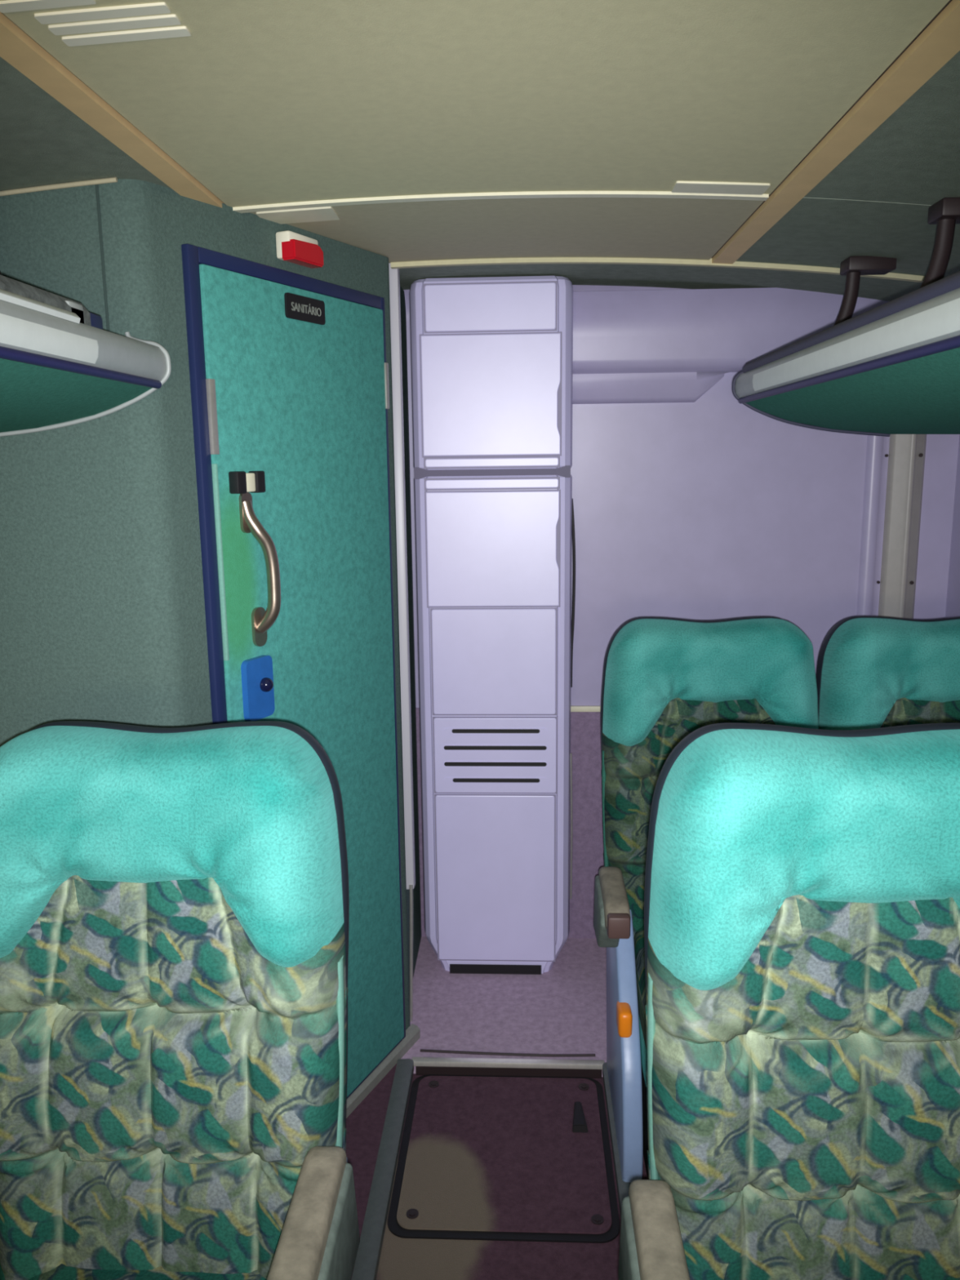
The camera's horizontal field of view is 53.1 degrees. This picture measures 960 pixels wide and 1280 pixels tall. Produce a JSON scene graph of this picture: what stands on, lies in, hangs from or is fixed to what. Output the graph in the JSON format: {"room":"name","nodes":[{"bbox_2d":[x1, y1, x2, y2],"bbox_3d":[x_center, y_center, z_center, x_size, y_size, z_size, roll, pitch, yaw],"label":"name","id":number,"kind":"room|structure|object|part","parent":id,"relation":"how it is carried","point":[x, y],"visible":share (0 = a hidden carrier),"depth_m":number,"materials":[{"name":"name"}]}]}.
{"room":"vehicle interior","nodes":[
{"label":"vehicle interior","id":0,"kind":"room"},
{"bbox_2d":[0,178,421,1030],"bbox_3d":[-0.500,0.119,2.010,0.564,1.839,1.503,8,14,39],"label":"wall","id":1,"kind":"structure","parent":0,"point":[103,615],"depth_m":1.52,"materials":[{"name":"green fabric"}]},
{"bbox_2d":[0,177,117,196],"bbox_3d":[-0.852,-0.630,1.418,0.651,0.084,0.007,0,11,3],"label":"trim","id":2,"kind":"structure","parent":1,"relation":"attached to","point":[77,184],"depth_m":1.40,"materials":[{"name":"beige plastic"}]},
{"bbox_2d":[95,184,110,331],"bbox_3d":[-0.558,-0.535,1.427,0.004,0.280,0.004,4,12,25],"label":"trim","id":3,"kind":"structure","parent":1,"relation":"attached to","point":[96,185],"depth_m":1.42,"materials":[{"name":"grey"}]},
{"bbox_2d":[0,12,225,207],"bbox_3d":[-0.514,-0.428,0.004,0.038,0.032,3.320,0,11,3],"label":"trim","id":4,"kind":"structure","parent":1,"relation":"attached to","point":[18,49],"depth_m":1.13,"materials":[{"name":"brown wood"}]},
{"bbox_2d":[181,243,405,1098],"bbox_3d":[-0.302,0.173,1.902,0.066,1.708,0.588,4,12,25],"label":"door","id":5,"kind":"structure","parent":1,"relation":"in","point":[289,371],"depth_m":1.83,"materials":[{"name":"teal fabric"}]},
{"bbox_3d":[-0.436,-0.363,1.565,0.008,0.120,0.014,4,12,25],"label":"strike plate","id":6,"kind":"part","parent":5,"relation":"part of","materials":[{"name":"silver metal"}]},
{"bbox_3d":[-0.395,0.086,1.707,0.013,0.110,0.072,4,12,25],"label":"lock plate","id":7,"kind":"part","parent":5,"relation":"part of","materials":[{"name":"blue plastic"}]},
{"bbox_3d":[-0.381,0.080,1.710,0.026,0.026,0.026,4,12,25],"label":"lock knob","id":8,"kind":"part","parent":5,"relation":"part of","materials":[{"name":"black"}]},
{"bbox_2d":[275,230,324,268],"bbox_3d":[-0.325,-0.704,1.732,0.042,0.049,0.091,4,12,25],"label":"lamp","id":9,"kind":"object","parent":1,"relation":"attached to","point":[293,247],"visible":1,"depth_m":1.70,"materials":[{"name":"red plastic"}]},
{"bbox_2d":[351,1058,413,1279],"bbox_3d":[-0.258,1.342,0.490,0.038,0.028,3.645,0,11,3],"label":"trim","id":10,"kind":"structure","parent":1,"relation":"attached to","point":[369,1251],"depth_m":1.90,"materials":[{"name":"grey metal"}]},
{"bbox_2d":[346,1023,420,1118],"bbox_3d":[-0.318,1.029,2.050,0.023,0.032,0.735,4,12,25],"label":"trim","id":11,"kind":"structure","parent":1,"relation":"attached to","point":[413,1032],"depth_m":2.22,"materials":[{"name":"grey metal"}]},
{"bbox_2d":[388,262,415,888],"bbox_3d":[-0.190,-0.111,2.283,0.034,1.493,0.034,0,11,3],"label":"trim","id":12,"kind":"structure","parent":1,"relation":"attached to","point":[394,274],"depth_m":2.26,"materials":[{"name":"grey metal"}]},
{"bbox_2d":[408,884,413,1021],"bbox_3d":[-0.173,0.790,2.422,0.011,0.361,0.031,3,11,21],"label":"trim","id":13,"kind":"structure","parent":1,"relation":"attached to","point":[411,886],"depth_m":2.42,"materials":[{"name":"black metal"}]},
{"bbox_2d":[232,191,768,213],"bbox_3d":[0.027,-0.730,1.585,0.884,0.025,0.020,0,11,3],"label":"trim","id":14,"kind":"structure","parent":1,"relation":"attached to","point":[660,194],"depth_m":1.58,"materials":[{"name":"beige plastic"}]},
{"bbox_2d":[420,1048,595,1057],"bbox_3d":[0.065,0.991,2.300,0.420,0.006,0.012,0,11,4],"label":"trim","id":15,"kind":"structure","parent":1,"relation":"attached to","point":[421,1050],"depth_m":2.29,"materials":[{"name":"black plastic"}]},
{"bbox_2d":[411,1057,604,1069],"bbox_3d":[0.066,1.002,2.273,0.457,0.014,0.020,0,11,3],"label":"trim","id":16,"kind":"structure","parent":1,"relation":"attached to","point":[418,1061],"depth_m":2.27,"materials":[{"name":"grey metal"}]},
{"bbox_2d":[415,1066,601,1078],"bbox_3d":[0.067,1.021,2.273,0.440,0.026,0.006,0,11,3],"label":"trim","id":17,"kind":"structure","parent":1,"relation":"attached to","point":[420,1070],"depth_m":2.27,"materials":[{"name":"black plastic"}]},
{"bbox_2d":[390,257,924,282],"bbox_3d":[0.424,-0.805,2.083,1.240,0.097,0.018,0,11,3],"label":"trim","id":18,"kind":"structure","parent":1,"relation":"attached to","point":[704,263],"depth_m":2.08,"materials":[{"name":"beige plastic"}]},
{"bbox_2d":[0,0,949,262],"bbox_3d":[-0.035,-0.484,0.222,0.888,0.034,3.810,0,11,3],"label":"ceiling","id":19,"kind":"structure","parent":0,"point":[264,102],"depth_m":1.17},
{"bbox_2d":[0,0,191,46],"bbox_3d":[-0.369,-0.598,0.923,0.153,0.012,0.096,0,11,3],"label":"ceiling vent","id":20,"kind":"object","parent":19,"relation":"in","point":[8,6],"visible":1,"depth_m":0.93,"materials":[{"name":"beige plastic"}]},
{"bbox_2d":[256,206,339,224],"bbox_3d":[-0.315,-0.738,1.671,0.130,0.010,0.080,0,11,3],"label":"cover plate","id":21,"kind":"object","parent":19,"relation":"attached to","point":[323,213],"visible":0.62,"depth_m":1.66,"materials":[{"name":"beige plastic"}]},
{"bbox_2d":[671,181,770,195],"bbox_3d":[0.382,-0.719,1.527,0.146,0.011,0.054,0,11,3],"label":"cover plate","id":22,"kind":"object","parent":19,"relation":"attached to","point":[695,187],"visible":1,"depth_m":1.52,"materials":[{"name":"beige plastic"}]},
{"bbox_2d":[0,50,959,301],"bbox_3d":[-0.025,-0.492,0.459,2.400,0.132,4.280,0,11,3],"label":"ceiling","id":23,"kind":"structure","parent":0,"point":[913,157],"depth_m":1.51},
{"bbox_2d":[833,255,896,325],"bbox_3d":[0.748,-0.652,1.982,0.185,0.256,0.060,0,11,3],"label":"bracket","id":24,"kind":"object","parent":23,"relation":"attached to","point":[852,267],"visible":0.59,"depth_m":1.96,"materials":[{"name":"black plastic"}]},
{"bbox_3d":[0.717,-0.643,1.985,0.124,0.239,0.020,0,11,3],"label":"arm","id":25,"kind":"part","parent":24,"relation":"part of","materials":[{"name":"black plastic"}]},
{"bbox_3d":[0.792,-0.764,1.959,0.095,0.028,0.060,0,11,3],"label":"foot plate","id":26,"kind":"part","parent":24,"relation":"part of","materials":[{"name":"black plastic"}]},
{"bbox_2d":[920,196,959,288],"bbox_3d":[0.728,-0.571,1.550,0.185,0.256,0.060,0,11,3],"label":"bracket","id":27,"kind":"object","parent":23,"relation":"attached to","point":[944,213],"visible":0.54,"depth_m":1.53,"materials":[{"name":"black plastic"}]},
{"bbox_3d":[0.697,-0.562,1.553,0.124,0.239,0.020,0,11,3],"label":"arm","id":28,"kind":"part","parent":27,"relation":"part of","materials":[{"name":"black plastic"}]},
{"bbox_3d":[0.772,-0.683,1.527,0.095,0.028,0.060,0,11,3],"label":"foot plate","id":29,"kind":"part","parent":27,"relation":"part of","materials":[{"name":"black plastic"}]},
{"bbox_2d":[345,936,648,1279],"bbox_3d":[-0.004,1.323,0.788,2.400,0.090,4.260,0,11,3],"label":"floor","id":30,"kind":"structure","parent":0,"point":[562,1009],"depth_m":2.34,"materials":[{"name":"carpet"}]},
{"bbox_2d":[0,720,359,1279],"bbox_3d":[-0.399,0.679,1.083,0.488,1.079,0.570,0,11,3],"label":"seat","id":31,"kind":"object","parent":30,"relation":"on","point":[175,901],"visible":1,"depth_m":1.15,"materials":[{"name":"teal fabric"}]},
{"bbox_2d":[28,1263,266,1279],"bbox_3d":[-0.409,0.873,1.071,0.344,0.130,0.300,0,11,3],"label":"seat cushion","id":32,"kind":"object","parent":31,"relation":"on","point":[39,1271],"depth_m":1.19,"materials":[{"name":"multicoloured fabric"}]},
{"bbox_3d":[-0.179,0.718,1.018,0.043,0.137,0.355,0,11,3],"label":"arm panel","id":33,"kind":"part","parent":31,"relation":"part of","materials":[{"name":"grey plastic"}]},
{"bbox_2d":[408,275,575,974],"bbox_3d":[0.045,0.002,2.592,0.419,1.843,0.207,0,11,3],"label":"tall cabinet","id":34,"kind":"object","parent":30,"relation":"on","point":[491,357],"visible":1,"depth_m":2.48,"materials":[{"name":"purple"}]},
{"bbox_3d":[0.025,-0.812,2.342,0.320,0.110,0.007,0,11,3],"label":"head panel","id":35,"kind":"part","parent":34,"relation":"part of","materials":[{"name":"plastic"}]},
{"bbox_3d":[0.027,-0.606,2.380,0.344,0.292,0.008,0,11,3],"label":"door","id":36,"kind":"part","parent":34,"relation":"part of","materials":[{"name":"plastic"}]},
{"bbox_3d":[0.030,-0.394,2.421,0.336,0.024,0.006,0,11,3],"label":"door rail","id":37,"kind":"part","parent":34,"relation":"part of","materials":[{"name":"plastic"}]},
{"bbox_3d":[0.029,-0.446,2.411,0.336,0.022,0.006,0,11,3],"label":"door rail","id":38,"kind":"part","parent":34,"relation":"part of","materials":[{"name":"plastic"}]},
{"bbox_3d":[0.033,-0.231,2.450,0.338,0.293,0.008,0,11,3],"label":"door","id":39,"kind":"part","parent":34,"relation":"part of","materials":[{"name":"plastic"}]},
{"bbox_3d":[0.037,0.058,2.505,0.322,0.281,0.007,0,11,3],"label":"panel","id":40,"kind":"part","parent":34,"relation":"part of","materials":[{"name":"plastic"}]},
{"bbox_2d":[432,715,557,794],"bbox_3d":[0.041,0.306,2.552,0.330,0.213,0.004,0,11,3],"label":"vent grille","id":41,"kind":"object","parent":34,"relation":"attached to","point":[472,754],"depth_m":2.54,"materials":[{"name":"purple plastic"}]},
{"bbox_3d":[0.043,0.651,2.616,0.320,0.478,0.007,0,11,3],"label":"foot panel","id":42,"kind":"part","parent":34,"relation":"part of","materials":[{"name":"plastic"}]},
{"bbox_2d":[387,1074,619,1243],"bbox_3d":[0.053,1.074,2.032,0.444,0.012,0.484,0,11,3],"label":"floor hatch","id":43,"kind":"object","parent":30,"relation":"on","point":[481,1157],"visible":1,"depth_m":1.98,"materials":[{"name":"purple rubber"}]},
{"bbox_2d":[572,1101,588,1133],"bbox_3d":[0.218,1.045,2.116,0.035,0.018,0.099,0,11,3],"label":"wedge","id":44,"kind":"object","parent":43,"relation":"on","point":[580,1125],"visible":1,"depth_m":2.09,"materials":[{"name":"black rubber"}]},
{"bbox_2d":[602,1062,631,1217],"bbox_3d":[0.224,1.340,0.468,0.036,0.028,3.645,0,11,3],"label":"trim","id":45,"kind":"structure","parent":30,"relation":"attached to","point":[623,1187],"depth_m":1.99,"materials":[{"name":"grey metal"}]},
{"bbox_2d":[593,616,818,1182],"bbox_3d":[0.487,0.505,2.010,0.488,1.058,0.506,0,11,3],"label":"seat","id":46,"kind":"object","parent":30,"relation":"on","point":[664,680],"visible":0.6,"depth_m":2.02,"materials":[{"name":"teal fabric"}]},
{"bbox_3d":[0.265,0.580,1.997,0.043,0.136,0.195,0,11,3],"label":"arm panel","id":47,"kind":"part","parent":46,"relation":"part of","materials":[{"name":"beige plastic"}]},
{"bbox_2d":[633,925,645,1045],"bbox_3d":[0.495,0.699,1.942,0.344,0.130,0.300,0,11,3],"label":"seat cushion","id":48,"kind":"object","parent":46,"relation":"on","point":[639,980],"depth_m":1.94,"materials":[{"name":"green fabric"}]},
{"bbox_3d":[0.500,0.935,2.026,0.330,0.205,0.330,0,11,3],"label":"seat","id":49,"kind":"part","parent":46,"relation":"part of","materials":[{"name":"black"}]},
{"bbox_3d":[0.500,0.380,2.081,0.463,0.524,0.120,0,1,3],"label":"backrest","id":50,"kind":"part","parent":46,"relation":"part of","materials":[{"name":"green fabric"}]},
{"bbox_2d":[617,722,959,1279],"bbox_3d":[0.408,0.679,0.991,0.501,1.093,0.546,0,11,3],"label":"seat","id":51,"kind":"object","parent":30,"relation":"on","point":[802,889],"visible":1,"depth_m":1.06,"materials":[{"name":"teal fabric"}]},
{"bbox_3d":[0.177,0.725,0.959,0.043,0.137,0.355,0,11,3],"label":"arm panel","id":52,"kind":"part","parent":51,"relation":"part of","materials":[{"name":"grey plastic"}]},
{"bbox_3d":[0.430,0.532,1.106,0.463,0.524,0.120,0,5,3],"label":"backrest","id":53,"kind":"part","parent":51,"relation":"part of","materials":[{"name":"multicoloured fabric"}]},
{"bbox_2d":[815,616,959,729],"bbox_3d":[0.969,0.503,1.988,0.467,1.057,0.506,0,11,3],"label":"seat","id":54,"kind":"object","parent":30,"relation":"on","point":[873,672],"visible":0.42,"depth_m":2.00,"materials":[{"name":"teal fabric"}]},
{"bbox_3d":[0.972,0.379,2.059,0.463,0.524,0.120,0,1,3],"label":"backrest","id":55,"kind":"part","parent":54,"relation":"part of","materials":[{"name":"fabric"}]},
{"bbox_2d":[415,707,604,937],"bbox_3d":[0.088,0.538,2.819,2.400,0.705,0.035,0,11,3],"label":"wall","id":56,"kind":"structure","parent":0,"point":[588,851],"depth_m":2.79,"materials":[{"name":"carpet"}]},
{"bbox_2d":[403,284,959,707],"bbox_3d":[0.075,-0.368,2.601,2.400,1.165,0.130,0,11,3],"label":"wall","id":57,"kind":"structure","parent":0,"point":[713,507],"depth_m":2.62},
{"bbox_2d":[570,705,600,711],"bbox_3d":[0.715,0.194,2.707,1.135,0.017,0.012,0,11,3],"label":"trim","id":58,"kind":"structure","parent":57,"relation":"attached to","point":[573,708],"depth_m":2.72,"materials":[{"name":"beige plastic"}]},
{"bbox_2d":[572,287,888,404],"bbox_3d":[0.590,-0.756,2.484,1.354,0.270,0.119,0,11,3],"label":"trim","id":59,"kind":"structure","parent":57,"relation":"attached to","point":[647,346],"depth_m":2.48,"materials":[{"name":"plastic"}]},
{"bbox_2d":[856,435,889,616],"bbox_3d":[1.065,-0.261,2.602,0.057,0.908,0.018,0,11,3],"label":"trim","id":60,"kind":"structure","parent":57,"relation":"attached to","point":[877,464],"depth_m":2.59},
{"bbox_2d":[876,434,926,619],"bbox_3d":[1.137,-0.260,2.590,0.108,0.908,0.036,0,11,3],"label":"trim","id":61,"kind":"structure","parent":57,"relation":"attached to","point":[907,452],"depth_m":2.58,"materials":[{"name":"grey plastic"}]},
{"bbox_2d":[711,0,959,264],"bbox_3d":[0.436,-0.476,0.201,0.044,0.033,3.810,0,11,3],"label":"trim","id":62,"kind":"structure","parent":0,"point":[940,42],"depth_m":1.20,"materials":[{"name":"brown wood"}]},
{"bbox_2d":[945,434,959,617],"bbox_3d":[1.199,0.409,0.562,0.030,1.940,4.260,0,11,3],"label":"wall","id":63,"kind":"structure","parent":0,"point":[953,602],"depth_m":2.57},
{"bbox_2d":[732,271,959,436],"bbox_3d":[0.813,-0.199,0.383,0.718,0.155,3.299,0,11,3],"label":"luggage rack","id":64,"kind":"object","parent":63,"relation":"attached to","point":[893,366],"visible":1,"depth_m":1.38,"materials":[{"name":"green plastic"}]},
{"bbox_3d":[0.693,-0.502,2.008,0.331,0.154,0.008,0,11,3],"label":"trim","id":65,"kind":"part","parent":64,"relation":"part of","materials":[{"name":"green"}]},
{"bbox_2d":[745,347,959,434],"bbox_3d":[0.823,-0.173,0.386,0.698,0.102,3.295,0,11,3],"label":"shelf","id":66,"kind":"object","parent":64,"relation":"attached to","point":[886,390],"depth_m":1.47,"materials":[{"name":"green fabric"}]},
{"bbox_3d":[-1.229,0.418,0.674,0.030,1.940,4.260,0,11,3],"label":"wall","id":67,"kind":"structure","parent":0,"visible":0},
{"bbox_2d":[0,275,171,436],"bbox_3d":[-0.878,-0.137,0.145,0.722,0.162,2.656,0,11,3],"label":"luggage rack","id":68,"kind":"object","parent":67,"relation":"attached to","point":[60,367],"visible":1,"depth_m":1.19,"materials":[{"name":"plastic"}]},
{"bbox_2d":[0,358,151,432],"bbox_3d":[-0.888,-0.107,0.149,0.701,0.102,2.652,0,11,3],"label":"shelf","id":69,"kind":"object","parent":68,"relation":"attached to","point":[37,394],"depth_m":1.26,"materials":[{"name":"green fabric"}]},
{"bbox_3d":[-0.623,-0.379,1.436,0.331,0.154,0.008,0,11,3],"label":"trim","id":70,"kind":"part","parent":68,"relation":"part of","materials":[{"name":"white plastic"}]}
]}

